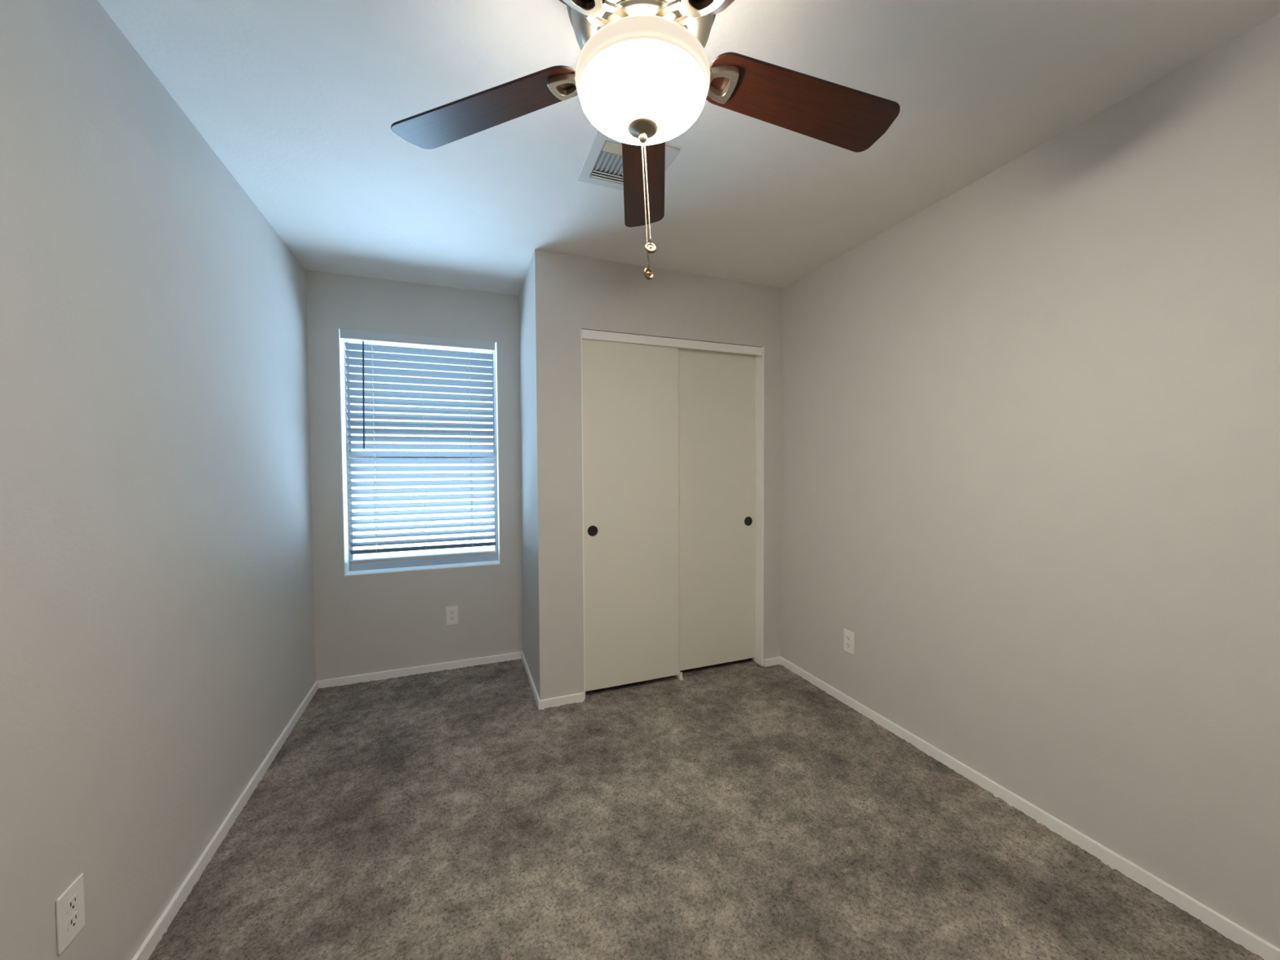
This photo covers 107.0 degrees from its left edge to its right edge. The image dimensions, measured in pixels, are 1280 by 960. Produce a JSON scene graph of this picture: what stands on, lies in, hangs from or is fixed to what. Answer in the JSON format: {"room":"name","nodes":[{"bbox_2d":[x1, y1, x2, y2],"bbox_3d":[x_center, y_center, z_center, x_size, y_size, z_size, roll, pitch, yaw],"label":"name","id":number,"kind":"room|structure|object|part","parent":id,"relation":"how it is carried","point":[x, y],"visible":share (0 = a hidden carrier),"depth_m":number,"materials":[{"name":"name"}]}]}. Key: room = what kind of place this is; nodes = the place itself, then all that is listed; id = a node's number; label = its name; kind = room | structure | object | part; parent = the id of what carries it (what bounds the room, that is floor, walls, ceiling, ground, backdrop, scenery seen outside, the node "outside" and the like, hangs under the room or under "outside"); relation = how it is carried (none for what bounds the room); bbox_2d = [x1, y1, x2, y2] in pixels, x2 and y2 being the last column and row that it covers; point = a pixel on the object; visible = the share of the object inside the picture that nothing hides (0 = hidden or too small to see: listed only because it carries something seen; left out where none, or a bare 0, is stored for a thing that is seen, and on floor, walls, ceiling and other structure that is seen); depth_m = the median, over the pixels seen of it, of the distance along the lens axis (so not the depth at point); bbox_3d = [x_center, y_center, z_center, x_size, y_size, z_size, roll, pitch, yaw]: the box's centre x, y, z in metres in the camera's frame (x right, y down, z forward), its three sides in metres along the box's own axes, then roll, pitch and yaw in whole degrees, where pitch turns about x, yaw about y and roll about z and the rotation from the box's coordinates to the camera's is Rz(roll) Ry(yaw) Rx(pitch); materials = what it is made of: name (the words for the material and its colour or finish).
{"room":"empty bedroom","nodes":[
{"label":"empty bedroom","id":0,"kind":"room"},
{"bbox_2d":[0,0,315,959],"bbox_3d":[-1.290,0.085,0.903,0.160,2.490,4.248,-1,2,-21],"label":"wall","id":1,"kind":"structure","parent":0,"point":[157,633],"depth_m":1.23,"materials":[{"name":"beige paint"}]},
{"bbox_2d":[55,873,84,955],"bbox_3d":[-1.234,0.939,1.026,0.008,0.120,0.073,-1,2,-21],"label":"power outlet","id":2,"kind":"object","parent":1,"relation":"attached to","point":[69,906],"visible":1,"depth_m":1.02,"materials":[{"name":"white plastic"}]},
{"bbox_2d":[66,893,79,914],"bbox_3d":[-1.231,0.920,1.027,0.001,0.028,0.034,-1,2,-21],"label":"receptacle","id":3,"kind":"object","parent":2,"relation":"attached to","point":[72,900],"depth_m":1.03,"materials":[{"name":"grey plastic"}]},
{"bbox_2d":[66,911,79,932],"bbox_3d":[-1.231,0.959,1.028,0.001,0.028,0.034,-1,2,-21],"label":"receptacle","id":4,"kind":"object","parent":2,"relation":"attached to","point":[73,917],"depth_m":1.03,"materials":[{"name":"grey plastic"}]},
{"bbox_2d":[131,680,318,959],"bbox_3d":[-1.203,1.262,0.969,0.012,0.055,3.928,-1,2,-21],"label":"baseboard","id":5,"kind":"structure","parent":1,"relation":"attached to","point":[154,936],"depth_m":1.59,"materials":[{"name":"white wood"}]},
{"bbox_2d":[305,270,523,680],"bbox_3d":[-0.659,0.010,3.335,2.767,2.490,0.160,-1,2,-21],"label":"wall","id":6,"kind":"structure","parent":0,"point":[364,624],"depth_m":2.94,"materials":[{"name":"beige paint"}]},
{"bbox_2d":[337,328,500,576],"bbox_3d":[-1.384,-0.168,3.049,0.900,1.474,0.160,-1,2,-21],"label":"window","id":7,"kind":"structure","parent":6,"relation":"in","point":[350,570],"depth_m":3.01,"materials":[{"name":"grey plastic"}]},
{"bbox_2d":[339,328,496,564],"bbox_3d":[-1.370,-0.199,3.003,0.877,1.408,0.081,-1,2,-21],"label":"window blind","id":8,"kind":"object","parent":7,"relation":"attached to","point":[350,335],"visible":1,"depth_m":3.00,"materials":[{"name":"white plastic"}]},
{"bbox_3d":[-1.634,-0.177,2.914,0.002,1.342,0.057,-1,2,-21],"label":"ladder cord","id":9,"kind":"part","parent":8,"relation":"part of","materials":[{"name":"white fabric"}]},
{"bbox_3d":[-1.367,0.493,3.035,0.850,0.022,0.050,-1,2,-21],"label":"rail","id":10,"kind":"part","parent":8,"relation":"part of","materials":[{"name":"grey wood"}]},
{"bbox_3d":[-1.363,-0.181,2.989,0.001,1.342,0.001,-1,2,-21],"label":"lift cord","id":11,"kind":"part","parent":8,"relation":"part of","materials":[{"name":"white fabric"}]},
{"bbox_3d":[-1.112,-0.186,3.115,0.002,1.342,0.057,-1,2,-21],"label":"ladder cord","id":12,"kind":"part","parent":8,"relation":"part of","materials":[{"name":"white fabric"}]},
{"bbox_3d":[-1.411,-0.515,3.104,0.872,0.755,0.018,-1,2,-21],"label":"sash","id":13,"kind":"part","parent":7,"relation":"part of","materials":[{"name":"grey plastic"}]},
{"bbox_3d":[-1.373,0.566,3.052,0.892,0.006,0.120,-1,2,-21],"label":"sill","id":14,"kind":"part","parent":7,"relation":"part of","materials":[{"name":"white wood"}]},
{"bbox_3d":[-1.400,0.185,3.106,0.872,0.693,0.018,-1,2,-21],"label":"sash","id":15,"kind":"part","parent":7,"relation":"part of","materials":[{"name":"grey plastic"}]},
{"bbox_2d":[318,651,521,688],"bbox_3d":[-1.355,1.203,3.008,1.172,0.055,0.012,-1,2,-21],"label":"baseboard","id":16,"kind":"structure","parent":6,"relation":"attached to","point":[342,681],"depth_m":2.98,"materials":[{"name":"white wood"}]},
{"bbox_2d":[445,605,458,625],"bbox_3d":[-1.212,0.873,3.056,0.073,0.120,0.008,-1,2,-21],"label":"power outlet","id":17,"kind":"object","parent":6,"relation":"attached to","point":[452,617],"visible":1,"depth_m":3.05,"materials":[{"name":"white plastic"}]},
{"bbox_2d":[448,609,454,614],"bbox_3d":[-1.211,0.854,3.053,0.034,0.028,0.001,-1,2,-21],"label":"receptacle","id":18,"kind":"object","parent":17,"relation":"attached to","point":[451,611],"depth_m":3.05,"materials":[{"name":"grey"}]},
{"bbox_2d":[449,616,455,620],"bbox_3d":[-1.211,0.893,3.054,0.034,0.028,0.001,-1,2,-21],"label":"receptacle","id":19,"kind":"object","parent":17,"relation":"attached to","point":[451,618],"depth_m":3.05,"materials":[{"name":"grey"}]},
{"bbox_2d":[518,248,560,699],"bbox_3d":[-0.623,0.023,2.876,0.110,2.490,0.724,-1,2,-21],"label":"wall","id":20,"kind":"structure","parent":0,"point":[537,302],"depth_m":2.56,"materials":[{"name":"beige paint"}]},
{"bbox_2d":[520,651,540,709],"bbox_3d":[-0.672,1.203,2.883,0.012,0.055,0.736,-1,2,-21],"label":"baseboard","id":21,"kind":"structure","parent":20,"relation":"attached to","point":[536,697],"depth_m":2.79,"materials":[{"name":"white wood"}]},
{"bbox_2d":[555,252,782,696],"bbox_3d":[0.220,0.019,2.872,1.460,2.490,0.110,-1,2,-21],"label":"wall","id":22,"kind":"structure","parent":0,"point":[593,294],"depth_m":2.69,"materials":[{"name":"beige paint"}]},
{"bbox_2d":[540,692,584,710],"bbox_3d":[-0.423,1.210,2.591,0.242,0.055,0.012,-1,2,-21],"label":"baseboard","id":23,"kind":"structure","parent":22,"relation":"attached to","point":[558,701],"depth_m":2.58,"materials":[{"name":"white wood"}]},
{"bbox_2d":[581,328,585,698],"bbox_3d":[-0.334,0.197,2.665,0.007,2.052,0.107,-1,2,-21],"label":"trim","id":24,"kind":"structure","parent":22,"relation":"attached to","point":[581,328],"depth_m":2.62,"materials":[{"name":"white wood"}]},
{"bbox_2d":[582,338,679,691],"bbox_3d":[-0.046,0.189,2.755,0.590,2.000,0.037,-1,2,-21],"label":"door","id":25,"kind":"structure","parent":22,"relation":"in","point":[630,391],"depth_m":2.73,"materials":[{"name":"beige paint"}]},
{"bbox_3d":[-0.265,0.286,2.655,0.060,0.060,0.003,-1,2,-21],"label":"finger pull","id":26,"kind":"part","parent":25,"relation":"part of","materials":[{"name":"brown metal"}]},
{"bbox_2d":[582,328,761,355],"bbox_3d":[0.210,-0.810,2.846,1.168,0.049,0.108,-1,2,-21],"label":"trim","id":27,"kind":"structure","parent":22,"relation":"attached to","point":[586,334],"depth_m":2.77,"materials":[{"name":"white wood"}]},
{"bbox_2d":[678,347,755,671],"bbox_3d":[0.458,0.179,2.998,0.624,2.000,0.037,-1,2,-21],"label":"door","id":28,"kind":"structure","parent":22,"relation":"in","point":[717,389],"depth_m":2.99,"materials":[{"name":"beige paint"}]},
{"bbox_3d":[0.705,0.268,3.078,0.060,0.060,0.003,-1,2,-21],"label":"finger pull","id":29,"kind":"part","parent":28,"relation":"part of","materials":[{"name":"brown metal"}]},
{"bbox_2d":[751,346,764,666],"bbox_3d":[0.768,0.178,3.087,0.016,2.052,0.111,-1,2,-21],"label":"trim","id":30,"kind":"structure","parent":22,"relation":"attached to","point":[759,360],"depth_m":3.06,"materials":[{"name":"white wood"}]},
{"bbox_2d":[764,657,780,666],"bbox_3d":[0.861,1.189,3.085,0.120,0.055,0.012,-1,2,-21],"label":"baseboard","id":31,"kind":"structure","parent":22,"relation":"attached to","point":[776,660],"depth_m":3.08,"materials":[{"name":"white wood"}]},
{"bbox_2d":[97,0,1279,295],"bbox_3d":[0.069,-1.243,1.391,3.087,0.120,4.248,-1,2,-21],"label":"ceiling","id":32,"kind":"structure","parent":0,"point":[300,100],"depth_m":1.54,"materials":[{"name":"paint"}]},
{"bbox_2d":[577,128,679,191],"bbox_3d":[-0.054,-1.188,1.794,0.306,0.011,0.306,-1,2,-21],"label":"ceiling vent","id":33,"kind":"object","parent":32,"relation":"in","point":[602,166],"visible":0.48,"depth_m":1.77,"materials":[{"name":"white metal"}]},
{"bbox_2d":[391,0,900,279],"bbox_3d":[0.046,-0.801,1.011,1.201,0.740,1.232,-1,2,-21],"label":"ceiling fan","id":34,"kind":"object","parent":32,"relation":"hanging from","point":[642,76],"visible":1,"depth_m":1.03,"materials":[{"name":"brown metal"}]},
{"bbox_3d":[-0.369,-0.883,1.133,0.491,0.054,0.135,0,2,19],"label":"blade","id":35,"kind":"part","parent":34,"relation":"part of","materials":[{"name":"brown wood"}]},
{"bbox_3d":[-0.232,-0.871,0.689,0.135,0.054,0.491,1,2,37],"label":"blade","id":36,"kind":"part","parent":34,"relation":"part of","materials":[{"name":"brown wood"}]},
{"bbox_3d":[0.006,-0.784,1.008,0.268,0.065,0.268,-1,2,-21],"label":"lamp shade","id":37,"kind":"part","parent":34,"relation":"part of","materials":[{"name":"white glass"}]},
{"bbox_3d":[0.012,-0.893,1.400,0.135,0.054,0.491,0,2,1],"label":"blade","id":38,"kind":"part","parent":34,"relation":"part of","materials":[{"name":"brown wood"}]},
{"bbox_3d":[0.011,-0.589,1.014,0.016,0.270,0.004,0,2,-4],"label":"pull chain","id":39,"kind":"part","parent":34,"relation":"part of","materials":[{"name":"silver metal"}]},
{"bbox_3d":[0.016,-0.616,1.013,0.015,0.216,0.004,0,2,0],"label":"pull chain","id":40,"kind":"part","parent":34,"relation":"part of","materials":[{"name":"silver metal"}]},
{"bbox_3d":[0.233,-0.873,0.681,0.135,0.054,0.491,-1,2,-35],"label":"blade","id":41,"kind":"part","parent":34,"relation":"part of","materials":[{"name":"brown wood"}]},
{"bbox_3d":[0.384,-0.887,1.121,0.491,0.054,0.135,-1,2,-17],"label":"blade","id":42,"kind":"part","parent":34,"relation":"part of","materials":[{"name":"brown wood"}]},
{"bbox_2d":[147,657,1263,959],"bbox_3d":[0.082,1.267,1.464,2.810,0.024,3.971,-1,2,-21],"label":"floor","id":43,"kind":"structure","parent":0,"point":[738,810],"depth_m":1.63,"materials":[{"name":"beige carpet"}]},
{"bbox_2d":[675,669,683,680],"bbox_3d":[0.239,1.192,2.917,0.022,0.049,0.084,-1,2,-21],"label":"guide","id":44,"kind":"object","parent":43,"relation":"on","point":[679,677],"visible":0.79,"depth_m":2.88,"materials":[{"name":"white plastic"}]},
{"bbox_2d":[780,13,1279,948],"bbox_3d":[1.441,0.039,1.955,0.160,2.490,4.248,-1,2,-21],"label":"wall","id":45,"kind":"structure","parent":0,"point":[1030,421],"depth_m":1.60,"materials":[{"name":"beige paint"}]},
{"bbox_2d":[844,628,854,654],"bbox_3d":[1.131,0.875,2.562,0.008,0.120,0.073,-1,2,-21],"label":"power outlet","id":46,"kind":"object","parent":45,"relation":"attached to","point":[849,636],"visible":1,"depth_m":2.56,"materials":[{"name":"white plastic"}]},
{"bbox_2d":[845,642,851,648],"bbox_3d":[1.129,0.895,2.562,0.001,0.028,0.034,-1,2,-21],"label":"receptacle","id":47,"kind":"object","parent":46,"relation":"attached to","point":[848,645],"depth_m":2.56,"materials":[{"name":"grey plastic"}]},
{"bbox_2d":[845,635,851,640],"bbox_3d":[1.129,0.856,2.561,0.001,0.028,0.034,-1,2,-21],"label":"receptacle","id":48,"kind":"object","parent":46,"relation":"attached to","point":[848,637],"depth_m":2.56,"materials":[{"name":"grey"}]},
{"bbox_2d":[779,656,1279,959],"bbox_3d":[1.497,1.228,1.621,0.012,0.055,3.204,-1,2,-21],"label":"baseboard","id":49,"kind":"structure","parent":45,"relation":"attached to","point":[1232,931],"depth_m":1.61,"materials":[{"name":"white wood"}]}
]}

